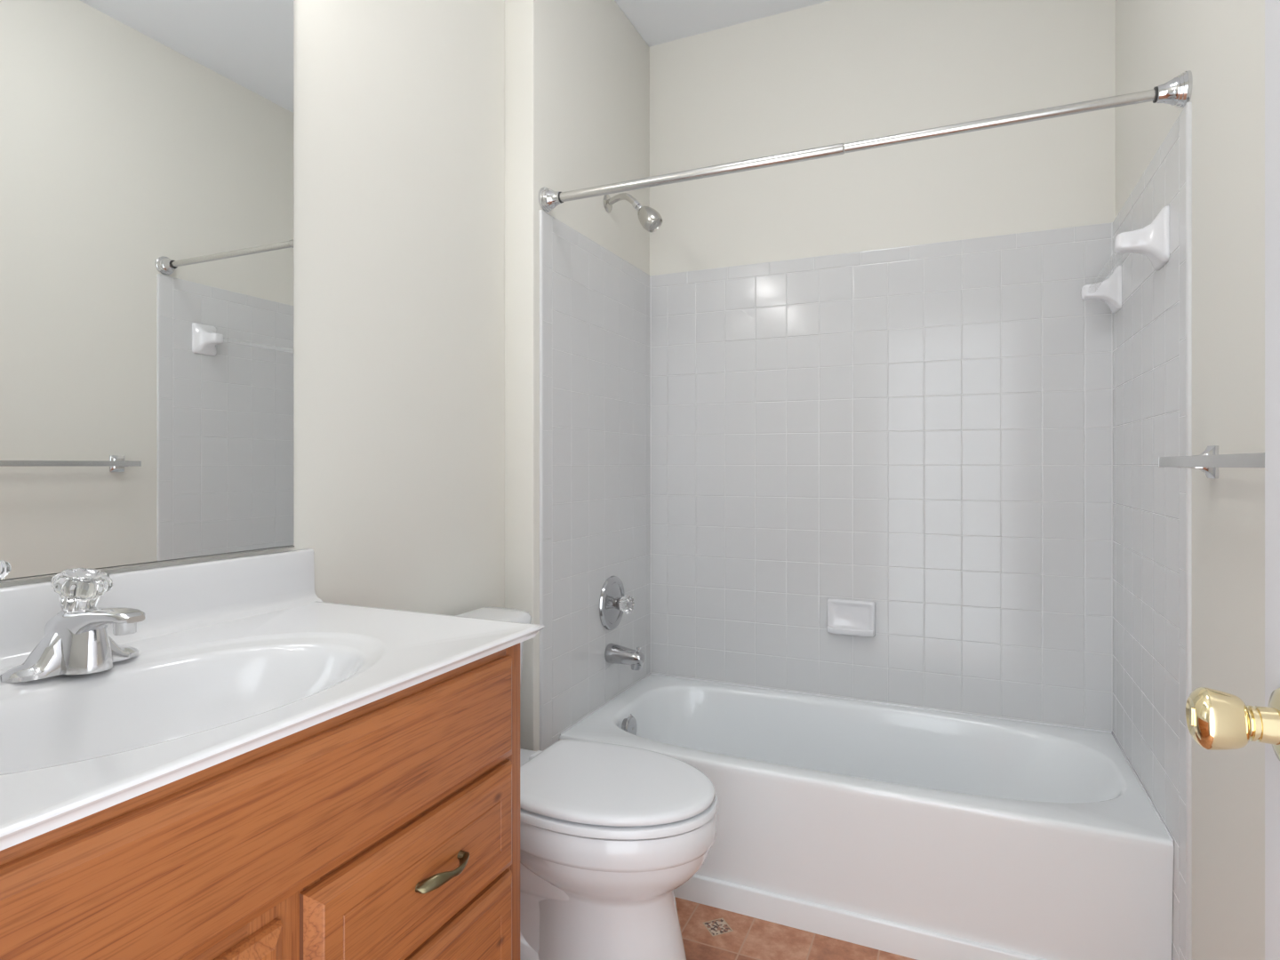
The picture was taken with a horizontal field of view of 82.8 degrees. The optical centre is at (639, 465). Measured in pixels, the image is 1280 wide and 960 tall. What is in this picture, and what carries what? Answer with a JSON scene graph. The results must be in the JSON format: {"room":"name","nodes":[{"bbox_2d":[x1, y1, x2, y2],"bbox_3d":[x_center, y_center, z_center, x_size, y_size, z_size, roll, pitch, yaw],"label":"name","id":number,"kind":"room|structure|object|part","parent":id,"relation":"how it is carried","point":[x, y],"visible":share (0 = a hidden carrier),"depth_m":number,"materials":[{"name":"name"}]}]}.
{"room":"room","nodes":[
{"label":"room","id":0,"kind":"room"},
{"bbox_2d":[0,0,504,615],"bbox_3d":[-0.593,-0.203,1.687,0.100,2.757,2.640,0,0,24],"label":"wall","id":1,"kind":"structure","parent":0,"point":[399,105],"depth_m":1.68,"materials":[{"name":"white paint"}]},
{"bbox_2d":[0,0,294,583],"bbox_3d":[-0.839,-0.377,0.996,0.010,1.066,0.858,0,0,24],"label":"wall mirror","id":2,"kind":"object","parent":1,"relation":"attached to","point":[147,146],"visible":1,"depth_m":1.13,"materials":[{"name":"grey mirror"}]},
{"bbox_2d":[0,548,322,669],"bbox_3d":[-0.819,0.222,0.998,0.043,0.117,0.918,0,0,24],"label":"backsplash","id":3,"kind":"structure","parent":1,"relation":"attached to","point":[186,596],"depth_m":1.17,"materials":[{"name":"white stone"}]},
{"bbox_2d":[504,0,650,751],"bbox_3d":[-0.148,-0.203,2.435,0.104,2.757,0.912,0,0,24],"label":"wall","id":4,"kind":"structure","parent":0,"point":[578,277],"depth_m":2.20,"materials":[{"name":"white paint"}]},
{"bbox_2d":[599,576,634,630],"bbox_3d":[-0.063,0.459,2.409,0.074,0.180,0.180,0,0,24],"label":"shower valve","id":5,"kind":"object","parent":4,"relation":"attached to","point":[613,602],"visible":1,"depth_m":2.39,"materials":[{"name":"silver metal"}]},
{"bbox_3d":[-0.046,0.459,2.401,0.038,0.062,0.062,0,0,24],"label":"knob","id":6,"kind":"part","parent":5,"relation":"part of","materials":[{"name":"clear glass"}]},
{"bbox_2d":[604,643,644,670],"bbox_3d":[-0.046,0.627,2.383,0.125,0.074,0.064,0,0,24],"label":"tub spout","id":7,"kind":"object","parent":4,"relation":"attached to","point":[614,653],"visible":1,"depth_m":2.36,"materials":[{"name":"silver metal"}]},
{"bbox_2d":[603,192,662,232],"bbox_3d":[-0.020,-0.829,2.375,0.198,0.145,0.068,0,0,24],"label":"shower","id":8,"kind":"object","parent":4,"relation":"attached to","point":[650,219],"visible":1,"depth_m":2.35,"materials":[{"name":"silver metal"}]},
{"bbox_3d":[-0.057,-0.871,2.392,0.117,0.052,0.021,0,0,24],"label":"shower arm","id":9,"kind":"part","parent":8,"relation":"part of","materials":[{"name":"silver metal"}]},
{"bbox_2d":[538,70,1192,212],"bbox_3d":[0.412,-0.751,1.751,1.492,0.068,0.068,0,0,24],"label":"shower rod","id":10,"kind":"object","parent":4,"relation":"attached to","point":[1177,92],"visible":1,"depth_m":1.67,"materials":[{"name":"silver metal"}]},
{"bbox_2d":[614,0,831,47],"bbox_3d":[0.184,-1.607,1.341,1.799,0.050,2.640,0,0,24],"label":"ceiling","id":11,"kind":"structure","parent":0,"point":[657,21],"depth_m":2.54,"materials":[{"name":"white paint"}]},
{"bbox_2d":[675,896,916,959],"bbox_3d":[0.184,1.200,1.341,1.799,0.050,2.640,0,0,24],"label":"floor","id":12,"kind":"structure","parent":0,"point":[708,932],"depth_m":1.79,"materials":[{"name":"tile"}]},
{"bbox_2d":[0,642,519,959],"bbox_3d":[-0.584,0.728,0.877,0.567,0.894,0.848,0,0,24],"label":"vanity cabinet","id":13,"kind":"object","parent":12,"relation":"on","point":[388,828],"visible":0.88,"depth_m":0.78,"materials":[{"name":"brown wood"}]},
{"bbox_3d":[-0.446,0.757,0.572,0.019,0.576,0.386,0,0,24],"label":"door","id":14,"kind":"part","parent":13,"relation":"part of","materials":[{"name":"brown wood"}]},
{"bbox_2d":[0,548,544,850],"bbox_3d":[-0.589,0.281,0.896,0.548,0.237,0.918,0,0,24],"label":"sink","id":15,"kind":"object","parent":13,"relation":"in","point":[237,656],"visible":0.77,"depth_m":1.00,"materials":[{"name":"white stone"}]},
{"bbox_2d":[0,568,144,682],"bbox_3d":[-0.697,0.200,0.932,0.157,0.128,0.156,0,0,24],"label":"faucet","id":16,"kind":"object","parent":15,"relation":"on","point":[76,641],"visible":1,"depth_m":0.92,"materials":[{"name":"silver metal"}]},
{"bbox_3d":[-0.739,0.184,0.950,0.041,0.052,0.038,0,0,24],"label":"handle stem","id":17,"kind":"part","parent":16,"relation":"part of","materials":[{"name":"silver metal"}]},
{"bbox_3d":[-0.727,0.164,0.945,0.061,0.057,0.066,0,0,24],"label":"knob","id":18,"kind":"part","parent":16,"relation":"part of","materials":[{"name":"clear glass"}]},
{"bbox_3d":[-0.696,0.216,0.931,0.155,0.071,0.045,0,0,24],"label":"spout","id":19,"kind":"part","parent":16,"relation":"part of","materials":[{"name":"silver metal"}]},
{"bbox_3d":[-0.278,0.540,0.951,0.019,0.162,0.388,0,0,24],"label":"drawer","id":20,"kind":"part","parent":13,"relation":"part of","materials":[{"name":"brown wood"}]},
{"bbox_3d":[-0.253,0.535,0.953,0.025,0.021,0.098,0,0,24],"label":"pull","id":21,"kind":"part","parent":13,"relation":"part of","materials":[{"name":"gold metal"}]},
{"bbox_3d":[-0.278,0.730,0.951,0.019,0.200,0.388,0,0,24],"label":"drawer","id":22,"kind":"part","parent":13,"relation":"part of","materials":[{"name":"brown wood"}]},
{"bbox_2d":[456,606,718,959],"bbox_3d":[-0.161,0.775,1.637,0.690,0.800,0.379,0,0,24],"label":"toilet","id":23,"kind":"object","parent":12,"relation":"on","point":[609,832],"visible":0.59,"depth_m":1.49,"materials":[{"name":"white ceramic"}]},
{"bbox_3d":[-0.398,0.393,1.742,0.171,0.036,0.374,0,0,24],"label":"tank lid","id":24,"kind":"part","parent":23,"relation":"part of","materials":[{"name":"white ceramic"}]},
{"bbox_3d":[-0.406,0.577,1.746,0.152,0.332,0.354,0,0,24],"label":"tank","id":25,"kind":"part","parent":23,"relation":"part of","materials":[{"name":"white ceramic"}]},
{"bbox_3d":[-0.059,0.692,1.591,0.455,0.020,0.368,0,0,24],"label":"lid","id":26,"kind":"part","parent":23,"relation":"part of","materials":[{"name":"white plastic"}]},
{"bbox_3d":[-0.057,0.716,1.591,0.462,0.018,0.379,0,0,24],"label":"seat","id":27,"kind":"part","parent":23,"relation":"part of","materials":[{"name":"white plastic"}]},
{"bbox_2d":[559,672,1173,959],"bbox_3d":[0.576,0.975,2.121,1.476,0.399,0.678,0,0,24],"label":"bathtub","id":28,"kind":"object","parent":12,"relation":"on","point":[917,833],"visible":0.86,"depth_m":1.82,"materials":[{"name":"white ceramic"}]},
{"bbox_3d":[-0.035,0.823,2.272,0.031,0.076,0.076,0,0,24],"label":"overflow plate","id":29,"kind":"part","parent":28,"relation":"part of","materials":[{"name":"silver metal"}]},
{"bbox_2d":[649,0,1115,731],"bbox_3d":[0.736,-0.203,2.479,1.492,2.757,0.112,0,0,24],"label":"wall","id":30,"kind":"structure","parent":0,"point":[884,375],"depth_m":2.38,"materials":[{"name":"white tile"}]},
{"bbox_2d":[826,598,875,636],"bbox_3d":[0.699,0.508,2.412,0.158,0.118,0.046,0,0,24],"label":"soap dish","id":31,"kind":"object","parent":30,"relation":"attached to","point":[848,617],"visible":1,"depth_m":2.42,"materials":[{"name":"white ceramic"}]},
{"bbox_2d":[1112,0,1264,959],"bbox_3d":[0.951,-0.203,1.000,0.120,2.757,2.640,0,0,24],"label":"wall","id":32,"kind":"structure","parent":0,"point":[1188,333],"depth_m":1.41,"materials":[{"name":"white paint"}]},
{"bbox_2d":[1080,205,1169,313],"bbox_3d":[1.209,-0.497,1.839,0.090,0.120,0.607,0,0,24],"label":"towel bar","id":33,"kind":"object","parent":32,"relation":"attached to","point":[1152,241],"visible":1,"depth_m":1.60,"materials":[{"name":"white ceramic"}]},
{"bbox_2d":[1158,445,1264,478],"bbox_3d":[0.876,-0.006,1.053,0.076,0.058,0.637,0,0,24],"label":"metal towel bar","id":34,"kind":"object","parent":32,"relation":"attached to","point":[1209,461],"visible":1,"depth_m":1.10,"materials":[{"name":"silver metal"}]},
{"bbox_3d":[1.000,-0.006,1.304,0.052,0.058,0.048,0,0,24],"label":"post","id":35,"kind":"part","parent":34,"relation":"part of","materials":[{"name":"silver metal"}]},
{"bbox_3d":[-0.334,-0.204,0.192,1.587,2.757,0.120,0,0,24],"label":"wall","id":36,"kind":"structure","parent":0,"visible":0},
{"bbox_2d":[1185,0,1279,959],"bbox_3d":[0.442,0.154,0.325,0.182,2.018,0.710,0,0,24],"label":"door","id":37,"kind":"structure","parent":36,"relation":"in","point":[1216,720],"depth_m":0.64,"materials":[{"name":"white paint"}]},
{"bbox_3d":[0.511,0.218,0.618,0.068,0.066,0.066,0,0,24],"label":"knob","id":38,"kind":"part","parent":37,"relation":"part of","materials":[{"name":"gold metal"}]}
]}

